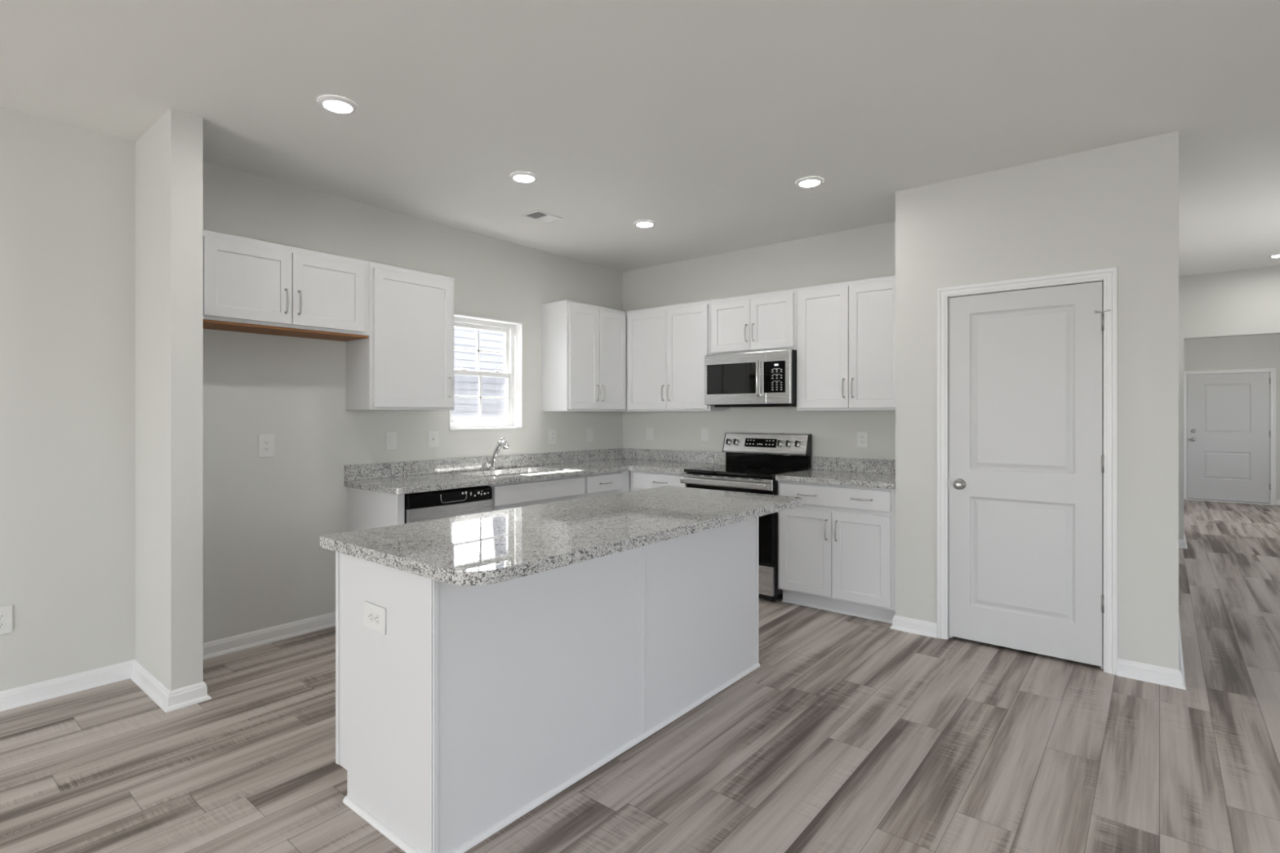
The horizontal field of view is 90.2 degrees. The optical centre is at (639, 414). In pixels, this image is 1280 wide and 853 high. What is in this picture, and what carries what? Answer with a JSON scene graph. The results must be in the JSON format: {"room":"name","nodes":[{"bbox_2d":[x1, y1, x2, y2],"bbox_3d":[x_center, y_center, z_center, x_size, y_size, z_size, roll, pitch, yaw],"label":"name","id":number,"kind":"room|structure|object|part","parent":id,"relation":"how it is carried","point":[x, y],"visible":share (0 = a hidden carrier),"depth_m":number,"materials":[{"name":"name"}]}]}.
{"room":"kitchen","nodes":[
{"label":"kitchen","id":0,"kind":"room"},
{"bbox_2d":[135,107,203,690],"bbox_3d":[-2.329,-0.030,3.142,0.591,2.740,0.125,0,0,39],"label":"wall","id":1,"kind":"structure","parent":0,"point":[169,156],"depth_m":2.99,"materials":[{"name":"grey paint"}]},
{"bbox_2d":[0,106,622,691],"bbox_3d":[-3.001,-0.030,2.896,0.140,2.740,9.020,0,0,39],"label":"wall","id":2,"kind":"structure","parent":0,"point":[68,193],"depth_m":3.54,"materials":[{"name":"grey paint"}]},
{"bbox_2d":[0,604,13,635],"bbox_3d":[-2.907,0.935,2.893,0.009,0.128,0.086,0,0,39],"label":"outlet","id":3,"kind":"object","parent":2,"relation":"attached to","point":[6,611],"visible":1,"depth_m":2.91,"materials":[{"name":"white plastic"}]},
{"bbox_2d":[0,613,4,619],"bbox_3d":[-2.905,0.915,2.891,0.003,0.024,0.034,0,0,39],"label":"socket","id":4,"kind":"object","parent":3,"relation":"attached to","point":[2,615],"depth_m":2.90,"materials":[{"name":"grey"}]},
{"bbox_2d":[0,622,4,627],"bbox_3d":[-2.905,0.955,2.891,0.003,0.024,0.034,0,0,39],"label":"socket","id":5,"kind":"object","parent":3,"relation":"attached to","point":[2,624],"depth_m":2.90,"materials":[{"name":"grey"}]},
{"bbox_2d":[0,611,335,712],"bbox_3d":[-3.571,1.298,1.597,0.618,0.083,6.045,0,0,39],"label":"baseboard","id":6,"kind":"structure","parent":2,"relation":"attached to","point":[168,700],"depth_m":3.13,"materials":[{"name":"white paint"}]},
{"bbox_2d":[258,434,274,457],"bbox_3d":[-2.202,0.182,3.757,0.009,0.134,0.086,0,0,39],"label":"outlet","id":7,"kind":"object","parent":2,"relation":"attached to","point":[266,442],"visible":1,"depth_m":3.75,"materials":[{"name":"white plastic"}]},
{"bbox_2d":[263,440,270,444],"bbox_3d":[-2.200,0.163,3.755,0.003,0.024,0.034,0,0,39],"label":"socket","id":8,"kind":"object","parent":7,"relation":"attached to","point":[265,442],"depth_m":3.76,"materials":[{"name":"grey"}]},
{"bbox_2d":[263,447,270,451],"bbox_3d":[-2.200,0.202,3.755,0.003,0.024,0.034,0,0,39],"label":"socket","id":9,"kind":"object","parent":7,"relation":"attached to","point":[265,449],"depth_m":3.76,"materials":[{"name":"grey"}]},
{"bbox_2d":[203,229,368,341],"bbox_3d":[-2.072,-0.711,3.637,0.361,0.471,0.966,0,0,39],"label":"upper cabinet","id":10,"kind":"object","parent":2,"relation":"attached to","point":[251,286],"visible":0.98,"depth_m":3.53,"materials":[{"name":"white paint"}]},
{"bbox_3d":[-2.087,-0.708,3.406,0.020,0.402,0.423,0,0,39],"label":"door","id":11,"kind":"part","parent":10,"relation":"part of","materials":[{"name":"white paint"}]},
{"bbox_3d":[-2.094,-0.482,3.655,0.296,0.014,0.958,0,0,39],"label":"underside panel","id":12,"kind":"part","parent":10,"relation":"part of","materials":[{"name":"brown wood"}]},
{"bbox_3d":[-1.952,-0.632,3.527,0.037,0.143,0.014,0,0,39],"label":"handle","id":13,"kind":"part","parent":10,"relation":"part of","materials":[{"name":"silver metal"}]},
{"bbox_3d":[-1.908,-0.632,3.581,0.037,0.143,0.014,0,0,39],"label":"handle","id":14,"kind":"part","parent":10,"relation":"part of","materials":[{"name":"silver metal"}]},
{"bbox_3d":[-1.819,-0.708,3.735,0.020,0.402,0.416,0,0,39],"label":"door","id":15,"kind":"part","parent":10,"relation":"part of","materials":[{"name":"white paint"}]},
{"bbox_2d":[386,431,396,449],"bbox_3d":[-1.703,0.177,4.369,0.008,0.122,0.080,0,0,39],"label":"light switch","id":16,"kind":"object","parent":2,"relation":"attached to","point":[391,437],"visible":1,"depth_m":4.36,"materials":[{"name":"white plastic"}]},
{"bbox_2d":[346,262,453,410],"bbox_3d":[-1.573,-0.489,4.248,0.361,0.914,0.609,0,0,39],"label":"upper cabinet","id":17,"kind":"object","parent":2,"relation":"attached to","point":[405,362],"visible":1,"depth_m":4.11,"materials":[{"name":"white paint"}]},
{"bbox_3d":[-1.469,-0.481,4.164,0.020,0.862,0.565,0,0,39],"label":"door","id":18,"kind":"part","parent":17,"relation":"part of","materials":[{"name":"white paint"}]},
{"bbox_3d":[-1.288,-0.190,4.342,0.037,0.143,0.014,0,0,39],"label":"handle","id":19,"kind":"part","parent":17,"relation":"part of","materials":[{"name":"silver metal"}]},
{"bbox_2d":[427,431,438,448],"bbox_3d":[-1.496,0.177,4.617,0.016,0.122,0.086,0,0,39],"label":"light switch","id":20,"kind":"object","parent":2,"relation":"attached to","point":[433,436],"visible":1,"depth_m":4.62,"materials":[{"name":"white plastic"}]},
{"bbox_2d":[344,448,622,480],"bbox_3d":[-1.040,0.375,5.171,0.020,0.102,2.734,0,0,39],"label":"backsplash","id":21,"kind":"structure","parent":2,"relation":"attached to","point":[390,469],"depth_m":4.82,"materials":[{"name":"stone"}]},
{"bbox_2d":[448,313,522,430],"bbox_3d":[-1.245,-0.323,5.039,0.148,0.873,0.702,0,0,39],"label":"window","id":22,"kind":"structure","parent":2,"relation":"in","point":[513,353],"depth_m":5.21,"materials":[{"name":"white paint"}]},
{"bbox_3d":[-1.268,-0.142,5.057,0.026,0.412,0.598,0,0,39],"label":"sash","id":23,"kind":"part","parent":22,"relation":"part of","materials":[{"name":"white plastic"}]},
{"bbox_3d":[-1.289,-0.512,5.075,0.026,0.404,0.598,0,0,39],"label":"sash","id":24,"kind":"part","parent":22,"relation":"part of","materials":[{"name":"white plastic"}]},
{"bbox_2d":[548,428,555,444],"bbox_3d":[-0.759,0.185,5.526,0.009,0.132,0.086,0,0,39],"label":"outlet","id":25,"kind":"object","parent":2,"relation":"attached to","point":[552,432],"visible":1,"depth_m":5.52,"materials":[{"name":"white plastic"}]},
{"bbox_2d":[542,300,626,411],"bbox_3d":[-0.461,-0.489,5.612,0.361,0.914,0.749,0,0,39],"label":"upper cabinet","id":26,"kind":"object","parent":2,"relation":"attached to","point":[584,345],"visible":1,"depth_m":5.40,"materials":[{"name":"white paint"}]},
{"bbox_3d":[-0.469,-0.481,5.390,0.020,0.862,0.351,0,0,39],"label":"door","id":27,"kind":"part","parent":26,"relation":"part of","materials":[{"name":"white paint"}]},
{"bbox_3d":[-0.355,-0.190,5.485,0.037,0.143,0.014,0,0,39],"label":"handle","id":28,"kind":"part","parent":26,"relation":"part of","materials":[{"name":"silver metal"}]},
{"bbox_3d":[-0.314,-0.190,5.535,0.037,0.143,0.014,0,0,39],"label":"handle","id":29,"kind":"part","parent":26,"relation":"part of","materials":[{"name":"silver metal"}]},
{"bbox_3d":[-0.245,-0.481,5.664,0.020,0.862,0.350,0,0,39],"label":"door","id":30,"kind":"part","parent":26,"relation":"part of","materials":[{"name":"white paint"}]},
{"bbox_2d":[586,428,592,441],"bbox_3d":[-0.464,0.185,5.888,0.008,0.125,0.086,0,0,39],"label":"light switch","id":31,"kind":"object","parent":2,"relation":"attached to","point":[588,431],"visible":1,"depth_m":5.88,"materials":[{"name":"white plastic"}]},
{"bbox_2d":[0,0,1279,276],"bbox_3d":[2.293,-1.460,4.243,6.640,0.120,17.800,0,0,39],"label":"ceiling","id":32,"kind":"structure","parent":0,"point":[701,121],"depth_m":2.82,"materials":[{"name":"white paint"}]},
{"bbox_2d":[317,95,357,114],"bbox_3d":[-1.361,-1.394,2.873,0.164,0.013,0.164,0,0,39],"label":"recessed light","id":33,"kind":"object","parent":32,"relation":"in","point":[338,104],"visible":1,"depth_m":2.86,"materials":[{"name":"white paint"}]},
{"bbox_2d":[510,171,537,182],"bbox_3d":[-0.682,-1.394,3.747,0.164,0.013,0.164,0,0,39],"label":"recessed light","id":34,"kind":"object","parent":32,"relation":"in","point":[518,176],"visible":1,"depth_m":3.73,"materials":[{"name":"white paint"}]},
{"bbox_2d":[521,209,563,223],"bbox_3d":[-0.688,-1.396,4.494,0.170,0.008,0.240,0,0,39],"label":"ceiling vent","id":35,"kind":"object","parent":32,"relation":"in","point":[537,215],"visible":1,"depth_m":4.49,"materials":[{"name":"white metal"}]},
{"bbox_2d":[633,219,656,227],"bbox_3d":[0.035,-1.394,4.657,0.164,0.013,0.164,0,0,39],"label":"recessed light","id":36,"kind":"object","parent":32,"relation":"in","point":[642,224],"visible":1,"depth_m":4.64,"materials":[{"name":"white paint"}]},
{"bbox_2d":[795,176,823,187],"bbox_3d":[1.018,-1.394,3.825,0.164,0.013,0.164,0,0,39],"label":"recessed light","id":37,"kind":"object","parent":32,"relation":"in","point":[811,181],"visible":1,"depth_m":3.80,"materials":[{"name":"white paint"}]},
{"bbox_2d":[1267,253,1279,257],"bbox_3d":[5.593,-1.394,5.560,0.164,0.013,0.164,0,0,39],"label":"recessed light","id":38,"kind":"object","parent":32,"relation":"in","point":[1277,255],"visible":1,"depth_m":5.58,"materials":[{"name":"white paint"}]},
{"bbox_2d":[0,499,1279,852],"bbox_3d":[2.293,1.340,4.243,6.640,0.001,17.800,0,0,39],"label":"floor","id":39,"kind":"structure","parent":0,"point":[849,734],"depth_m":2.50,"materials":[{"name":"grey wood"}]},
{"bbox_2d":[347,487,404,532],"bbox_3d":[-1.648,0.903,3.960,0.609,0.874,0.046,0,0,39],"label":"end panel","id":40,"kind":"object","parent":39,"relation":"on","point":[366,509],"visible":0.1,"depth_m":3.93,"materials":[{"name":"white paint"}]},
{"bbox_2d":[404,485,492,524],"bbox_3d":[-1.402,0.905,4.189,0.597,0.867,0.606,0,0,39],"label":"dishwasher","id":41,"kind":"object","parent":39,"relation":"on","point":[442,504],"visible":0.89,"depth_m":3.97,"materials":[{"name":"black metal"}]},
{"bbox_3d":[-1.190,0.893,4.015,0.034,0.664,0.606,0,0,39],"label":"door panel","id":42,"kind":"part","parent":41,"relation":"part of","materials":[{"name":"silver metal"}]},
{"bbox_3d":[-1.188,0.516,4.014,0.038,0.085,0.606,0,0,39],"label":"control panel","id":43,"kind":"part","parent":41,"relation":"part of","materials":[{"name":"black plastic"}]},
{"bbox_3d":[-1.169,0.519,4.007,0.007,0.054,0.194,0,0,39],"label":"pocket handle","id":44,"kind":"part","parent":41,"relation":"part of","materials":[{"name":"grey plastic"}]},
{"bbox_2d":[487,475,585,511],"bbox_3d":[-0.930,0.903,4.795,0.666,0.874,0.910,0,0,39],"label":"base cabinet","id":45,"kind":"object","parent":39,"relation":"on","point":[520,494],"visible":0.02,"depth_m":4.57,"materials":[{"name":"white paint"}]},
{"bbox_2d":[344,448,725,494],"bbox_3d":[-0.570,0.394,4.801,1.216,0.140,2.754,0,0,39],"label":"countertop","id":46,"kind":"structure","parent":45,"relation":"on","point":[429,475],"depth_m":4.91,"materials":[{"name":"stone"}]},
{"bbox_2d":[488,437,508,470],"bbox_3d":[-1.083,0.299,4.896,0.212,0.254,0.060,0,0,39],"label":"faucet","id":47,"kind":"object","parent":46,"relation":"on","point":[501,443],"visible":1,"depth_m":4.90,"materials":[{"name":"silver metal"}]},
{"bbox_3d":[-1.099,0.304,4.909,0.156,0.228,0.044,0,0,39],"label":"spout","id":48,"kind":"part","parent":47,"relation":"part of","materials":[{"name":"silver metal"}]},
{"bbox_2d":[482,471,542,476],"bbox_3d":[-0.944,0.558,4.793,0.436,0.187,0.776,0,0,39],"label":"sink","id":49,"kind":"object","parent":46,"relation":"in","point":[528,472],"visible":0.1,"depth_m":5.04,"materials":[{"name":"grey metal"}]},
{"bbox_2d":[335,516,759,852],"bbox_3d":[-0.244,0.903,2.843,0.670,0.874,1.981,0,0,39],"label":"kitchen island","id":50,"kind":"object","parent":39,"relation":"on","point":[476,706],"visible":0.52,"depth_m":2.20,"materials":[{"name":"white paint"}]},
{"bbox_2d":[363,600,386,635],"bbox_3d":[-0.872,0.665,2.090,0.137,0.086,0.009,0,0,39],"label":"outlet","id":51,"kind":"object","parent":50,"relation":"attached to","point":[374,615],"visible":1,"depth_m":2.08,"materials":[{"name":"white plastic"}]},
{"bbox_2d":[368,611,372,622],"bbox_3d":[-0.888,0.665,2.101,0.024,0.034,0.003,0,0,39],"label":"socket","id":52,"kind":"object","parent":51,"relation":"attached to","point":[370,613],"depth_m":2.10,"materials":[{"name":"grey plastic"}]},
{"bbox_2d":[373,613,378,624],"bbox_3d":[-0.858,0.665,2.076,0.024,0.034,0.003,0,0,39],"label":"socket","id":53,"kind":"object","parent":51,"relation":"attached to","point":[375,615],"depth_m":2.07,"materials":[{"name":"grey plastic"}]},
{"bbox_3d":[-0.839,0.903,2.081,0.597,0.874,0.018,0,0,39],"label":"panel","id":54,"kind":"part","parent":50,"relation":"part of","materials":[{"name":"white paint"}]},
{"bbox_3d":[-0.297,0.903,2.277,0.006,0.874,0.970,0,0,39],"label":"panel","id":55,"kind":"part","parent":50,"relation":"part of","materials":[{"name":"white paint"}]},
{"bbox_3d":[-0.193,1.330,2.800,0.538,0.018,1.979,0,0,39],"label":"shoe moulding","id":56,"kind":"part","parent":50,"relation":"part of","materials":[{"name":"white paint"}]},
{"bbox_2d":[319,485,801,585],"bbox_3d":[-0.139,0.445,2.764,0.875,0.038,2.057,0,0,39],"label":"island countertop","id":57,"kind":"structure","parent":50,"relation":"on","point":[492,547],"depth_m":2.31,"materials":[{"name":"stone"}]},
{"bbox_3d":[0.313,0.903,3.024,0.006,0.874,0.955,0,0,39],"label":"panel","id":58,"kind":"part","parent":50,"relation":"part of","materials":[{"name":"white paint"}]},
{"bbox_3d":[0.391,0.903,3.589,0.597,0.874,0.018,0,0,39],"label":"panel","id":59,"kind":"part","parent":50,"relation":"part of","materials":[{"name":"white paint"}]},
{"bbox_2d":[585,470,629,497],"bbox_3d":[-0.471,0.903,5.357,0.666,0.874,0.540,0,0,39],"label":"base cabinet","id":60,"kind":"object","parent":39,"relation":"on","point":[606,483],"visible":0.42,"depth_m":5.14,"materials":[{"name":"white paint"}]},
{"bbox_3d":[-0.282,0.547,5.137,0.020,0.134,0.410,0,0,39],"label":"drawer","id":61,"kind":"part","parent":60,"relation":"part of","materials":[{"name":"white paint"}]},
{"bbox_2d":[630,470,686,491],"bbox_3d":[0.327,0.903,5.416,0.606,0.874,0.666,0,0,39],"label":"base cabinet","id":62,"kind":"object","parent":39,"relation":"on","point":[639,480],"visible":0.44,"depth_m":5.22,"materials":[{"name":"white paint"}]},
{"bbox_2d":[680,432,811,601],"bbox_3d":[0.824,0.745,4.943,0.758,1.188,0.712,0,0,39],"label":"range","id":63,"kind":"object","parent":39,"relation":"on","point":[753,461],"visible":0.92,"depth_m":4.86,"materials":[{"name":"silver metal"}]},
{"bbox_3d":[0.621,0.502,4.694,0.748,0.048,0.069,0,0,39],"label":"handle","id":64,"kind":"part","parent":63,"relation":"part of","materials":[{"name":"silver metal"}]},
{"bbox_3d":[0.742,0.228,5.364,0.055,0.054,0.033,0,0,39],"label":"knob","id":65,"kind":"part","parent":63,"relation":"part of","materials":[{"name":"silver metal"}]},
{"bbox_3d":[0.644,0.495,4.722,0.744,0.078,0.005,0,0,39],"label":"rail","id":66,"kind":"part","parent":63,"relation":"part of","materials":[{"name":"silver metal"}]},
{"bbox_3d":[0.656,0.757,4.736,0.744,0.614,0.031,0,0,39],"label":"oven door","id":67,"kind":"part","parent":63,"relation":"part of","materials":[{"name":"black plastic"}]},
{"bbox_3d":[0.798,0.228,5.319,0.055,0.054,0.033,0,0,39],"label":"knob","id":68,"kind":"part","parent":63,"relation":"part of","materials":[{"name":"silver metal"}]},
{"bbox_2d":[684,464,808,478],"bbox_3d":[0.827,0.431,4.946,0.758,0.024,0.615,0,0,39],"label":"cooktop","id":69,"kind":"object","parent":63,"relation":"in","point":[724,471],"depth_m":4.87,"materials":[{"name":"black glass"}]},
{"bbox_3d":[0.656,1.177,4.736,0.744,0.206,0.031,0,0,39],"label":"storage drawer","id":70,"kind":"part","parent":63,"relation":"part of","materials":[{"name":"silver metal"}]},
{"bbox_3d":[1.032,0.368,5.197,0.744,0.100,0.056,0,0,39],"label":"riser panel","id":71,"kind":"part","parent":63,"relation":"part of","materials":[{"name":"black"}]},
{"bbox_3d":[1.108,0.228,5.066,0.055,0.054,0.033,0,0,39],"label":"knob","id":72,"kind":"part","parent":63,"relation":"part of","materials":[{"name":"silver metal"}]},
{"bbox_3d":[1.165,0.228,5.019,0.055,0.054,0.033,0,0,39],"label":"knob","id":73,"kind":"part","parent":63,"relation":"part of","materials":[{"name":"silver metal"}]},
{"bbox_3d":[1.226,0.228,4.970,0.055,0.054,0.033,0,0,39],"label":"knob","id":74,"kind":"part","parent":63,"relation":"part of","materials":[{"name":"silver metal"}]},
{"bbox_2d":[777,480,895,623],"bbox_3d":[1.470,0.903,4.484,0.814,0.874,0.666,0,0,39],"label":"base cabinet","id":75,"kind":"object","parent":39,"relation":"on","point":[837,548],"visible":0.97,"depth_m":4.23,"materials":[{"name":"white paint"}]},
{"bbox_3d":[1.136,0.932,4.387,0.384,0.574,0.020,0,0,39],"label":"door","id":76,"kind":"part","parent":75,"relation":"part of","materials":[{"name":"white paint"}]},
{"bbox_3d":[1.133,0.547,4.352,0.143,0.014,0.037,0,0,39],"label":"handle","id":77,"kind":"part","parent":75,"relation":"part of","materials":[{"name":"silver metal"}]},
{"bbox_3d":[1.242,0.770,4.264,0.014,0.143,0.037,0,0,39],"label":"handle","id":78,"kind":"part","parent":75,"relation":"part of","materials":[{"name":"silver metal"}]},
{"bbox_3d":[1.284,0.547,4.266,0.767,0.134,0.020,0,0,39],"label":"drawer","id":79,"kind":"part","parent":75,"relation":"part of","materials":[{"name":"white paint"}]},
{"bbox_2d":[775,456,895,488],"bbox_3d":[1.475,0.394,4.491,0.815,0.140,0.647,0,0,39],"label":"countertop","id":80,"kind":"structure","parent":75,"relation":"on","point":[853,472],"depth_m":4.60,"materials":[{"name":"stone"}]},
{"bbox_3d":[1.295,0.770,4.221,0.014,0.143,0.037,0,0,39],"label":"handle","id":81,"kind":"part","parent":75,"relation":"part of","materials":[{"name":"silver metal"}]},
{"bbox_3d":[1.339,1.331,4.324,0.814,0.015,0.011,0,0,39],"label":"shoe moulding","id":82,"kind":"part","parent":75,"relation":"part of","materials":[{"name":"white paint"}]},
{"bbox_3d":[1.424,0.547,4.115,0.143,0.014,0.037,0,0,39],"label":"handle","id":83,"kind":"part","parent":75,"relation":"part of","materials":[{"name":"silver metal"}]},
{"bbox_3d":[1.435,0.932,4.143,0.379,0.574,0.020,0,0,39],"label":"door","id":84,"kind":"part","parent":75,"relation":"part of","materials":[{"name":"white paint"}]},
{"bbox_2d":[622,221,895,491],"bbox_3d":[1.433,-0.030,5.022,4.042,2.740,0.120,0,0,39],"label":"wall","id":85,"kind":"structure","parent":0,"point":[867,252],"depth_m":5.24,"materials":[{"name":"grey paint"}]},
{"bbox_2d":[646,427,653,439],"bbox_3d":[0.091,0.180,6.034,0.080,0.118,0.008,0,0,39],"label":"light switch","id":86,"kind":"object","parent":85,"relation":"attached to","point":[649,430],"visible":1,"depth_m":6.03,"materials":[{"name":"white plastic"}]},
{"bbox_2d":[622,448,725,464],"bbox_3d":[0.302,0.375,5.853,1.196,0.102,0.020,0,0,39],"label":"backsplash","id":87,"kind":"structure","parent":85,"relation":"attached to","point":[707,457],"depth_m":5.82,"materials":[{"name":"stone"}]},
{"bbox_2d":[626,300,729,411],"bbox_3d":[0.305,-0.489,5.631,0.912,0.914,0.361,0,0,39],"label":"upper cabinet","id":88,"kind":"object","parent":85,"relation":"attached to","point":[667,347],"visible":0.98,"depth_m":5.49,"materials":[{"name":"white paint"}]},
{"bbox_3d":[0.061,-0.481,5.657,0.442,0.862,0.020,0,0,39],"label":"door","id":89,"kind":"part","parent":88,"relation":"part of","materials":[{"name":"white paint"}]},
{"bbox_3d":[0.192,-0.190,5.514,0.014,0.143,0.037,0,0,39],"label":"handle","id":90,"kind":"part","parent":88,"relation":"part of","materials":[{"name":"silver metal"}]},
{"bbox_3d":[0.241,-0.190,5.474,0.014,0.143,0.037,0,0,39],"label":"handle","id":91,"kind":"part","parent":88,"relation":"part of","materials":[{"name":"silver metal"}]},
{"bbox_3d":[0.397,-0.481,5.383,0.417,0.862,0.020,0,0,39],"label":"door","id":92,"kind":"part","parent":88,"relation":"part of","materials":[{"name":"white paint"}]},
{"bbox_2d":[701,427,709,441],"bbox_3d":[0.576,0.175,5.638,0.084,0.118,0.008,0,0,39],"label":"light switch","id":93,"kind":"object","parent":85,"relation":"attached to","point":[704,431],"visible":1,"depth_m":5.63,"materials":[{"name":"white plastic"}]},
{"bbox_2d":[710,288,796,355],"bbox_3d":[0.953,-0.718,5.102,0.761,0.457,0.361,0,0,39],"label":"upper cabinet","id":94,"kind":"object","parent":85,"relation":"attached to","point":[767,321],"visible":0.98,"depth_m":4.96,"materials":[{"name":"white paint"}]},
{"bbox_3d":[0.728,-0.710,5.113,0.361,0.405,0.020,0,0,39],"label":"door","id":95,"kind":"part","parent":94,"relation":"part of","materials":[{"name":"white paint"}]},
{"bbox_3d":[0.827,-0.644,4.996,0.014,0.143,0.037,0,0,39],"label":"handle","id":96,"kind":"part","parent":94,"relation":"part of","materials":[{"name":"silver metal"}]},
{"bbox_2d":[704,349,796,407],"bbox_3d":[0.923,-0.275,5.064,0.756,0.423,0.454,0,0,39],"label":"microwave","id":97,"kind":"object","parent":94,"relation":"attached to","point":[764,379],"visible":0.98,"depth_m":4.90,"materials":[{"name":"silver metal"}]},
{"bbox_3d":[0.747,-0.282,5.005,0.559,0.399,0.030,0,0,39],"label":"door","id":98,"kind":"part","parent":97,"relation":"part of","materials":[{"name":"silver metal"}]},
{"bbox_3d":[0.895,-0.279,4.830,0.026,0.280,0.056,0,0,39],"label":"handle","id":99,"kind":"part","parent":97,"relation":"part of","materials":[{"name":"silver metal"}]},
{"bbox_3d":[0.875,-0.644,4.957,0.014,0.143,0.037,0,0,39],"label":"handle","id":100,"kind":"part","parent":94,"relation":"part of","materials":[{"name":"silver metal"}]},
{"bbox_3d":[1.010,-0.710,4.883,0.360,0.405,0.020,0,0,39],"label":"door","id":101,"kind":"part","parent":94,"relation":"part of","materials":[{"name":"white paint"}]},
{"bbox_2d":[796,275,895,410],"bbox_3d":[1.565,-0.489,4.603,0.816,0.914,0.361,0,0,39],"label":"upper cabinet","id":102,"kind":"object","parent":85,"relation":"attached to","point":[846,331],"visible":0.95,"depth_m":4.51,"materials":[{"name":"white paint"}]},
{"bbox_3d":[1.328,-0.481,4.623,0.378,0.862,0.020,0,0,39],"label":"door","id":103,"kind":"part","parent":102,"relation":"part of","materials":[{"name":"white paint"}]},
{"bbox_3d":[1.433,-0.190,4.501,0.014,0.143,0.037,0,0,39],"label":"handle","id":104,"kind":"part","parent":102,"relation":"part of","materials":[{"name":"silver metal"}]},
{"bbox_3d":[1.483,-0.190,4.461,0.014,0.143,0.037,0,0,39],"label":"handle","id":105,"kind":"part","parent":102,"relation":"part of","materials":[{"name":"silver metal"}]},
{"bbox_3d":[1.616,-0.481,4.388,0.358,0.862,0.020,0,0,39],"label":"door","id":106,"kind":"part","parent":102,"relation":"part of","materials":[{"name":"white paint"}]},
{"bbox_2d":[813,456,895,474],"bbox_3d":[1.674,0.375,4.734,0.815,0.102,0.020,0,0,39],"label":"backsplash","id":107,"kind":"structure","parent":85,"relation":"attached to","point":[821,463],"depth_m":4.77,"materials":[{"name":"stone"}]},
{"bbox_2d":[857,431,867,447],"bbox_3d":[1.659,0.183,4.754,0.082,0.118,0.009,0,0,39],"label":"outlet","id":108,"kind":"object","parent":85,"relation":"attached to","point":[862,437],"visible":1,"depth_m":4.75,"materials":[{"name":"white plastic"}]},
{"bbox_2d":[895,131,1178,669],"bbox_3d":[2.167,-0.030,3.618,1.359,2.740,0.115,0,0,39],"label":"wall","id":109,"kind":"structure","parent":0,"point":[1116,205],"depth_m":3.39,"materials":[{"name":"grey paint"}]},
{"bbox_2d":[889,614,937,638],"bbox_3d":[1.705,1.298,3.952,0.273,0.083,0.104,0,0,39],"label":"baseboard","id":110,"kind":"structure","parent":109,"relation":"attached to","point":[907,624],"depth_m":3.92,"materials":[{"name":"white paint"}]},
{"bbox_2d":[937,266,1117,675],"bbox_3d":[2.148,0.288,3.589,0.870,2.103,0.183,0,0,39],"label":"door","id":111,"kind":"structure","parent":109,"relation":"in","point":[1027,373],"depth_m":3.54,"materials":[{"name":"grey paint"}]},
{"bbox_3d":[1.871,0.409,3.743,0.065,0.065,0.072,0,0,39],"label":"knob","id":112,"kind":"part","parent":111,"relation":"part of","materials":[{"name":"silver metal"}]},
{"bbox_2d":[1116,497,1187,689],"bbox_3d":[5.575,1.298,6.695,0.270,0.083,9.258,0,0,41],"label":"baseboard","id":113,"kind":"structure","parent":109,"relation":"attached to","point":[1160,675],"depth_m":3.21,"materials":[{"name":"white paint"}]},
{"bbox_2d":[1178,266,1279,539],"bbox_3d":[6.188,-0.030,5.918,2.480,2.740,0.120,0,0,39],"label":"wall","id":114,"kind":"structure","parent":0,"point":[1244,302],"depth_m":6.24,"materials":[{"name":"grey paint"}]},
{"bbox_2d":[1183,333,1279,499],"bbox_3d":[9.370,-0.030,9.659,2.280,2.740,0.140,0,0,39],"label":"wall","id":115,"kind":"structure","parent":0,"point":[1260,351],"depth_m":9.74,"materials":[{"name":"grey paint"}]},
{"bbox_2d":[1183,368,1275,505],"bbox_3d":[9.069,0.319,9.844,1.065,2.042,0.183,0,0,39],"label":"door","id":116,"kind":"structure","parent":115,"relation":"in","point":[1229,415],"depth_m":9.80,"materials":[{"name":"paint"},{"name":"satin nickel metal"}]},
{"bbox_2d":[1275,499,1279,505],"bbox_3d":[9.830,1.298,9.176,0.955,0.083,0.027,0,0,39],"label":"baseboard","id":117,"kind":"structure","parent":115,"relation":"attached to","point":[1277,501],"depth_m":9.46,"materials":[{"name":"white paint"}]},
{"label":"outside","id":118,"kind":"structure","parent":0,"visible":0},
{"bbox_3d":[-6.918,1.850,9.176,13.850,0.020,28.000,0,0,39],"label":"lawn","id":119,"kind":"structure","parent":118,"visible":0},
{"bbox_2d":[451,326,506,428],"bbox_3d":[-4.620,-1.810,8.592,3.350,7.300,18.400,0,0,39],"label":"window panes","id":120,"kind":"structure","parent":119,"relation":"on","point":[465,338],"depth_m":9.27,"materials":[{"name":"grey"}]}
]}

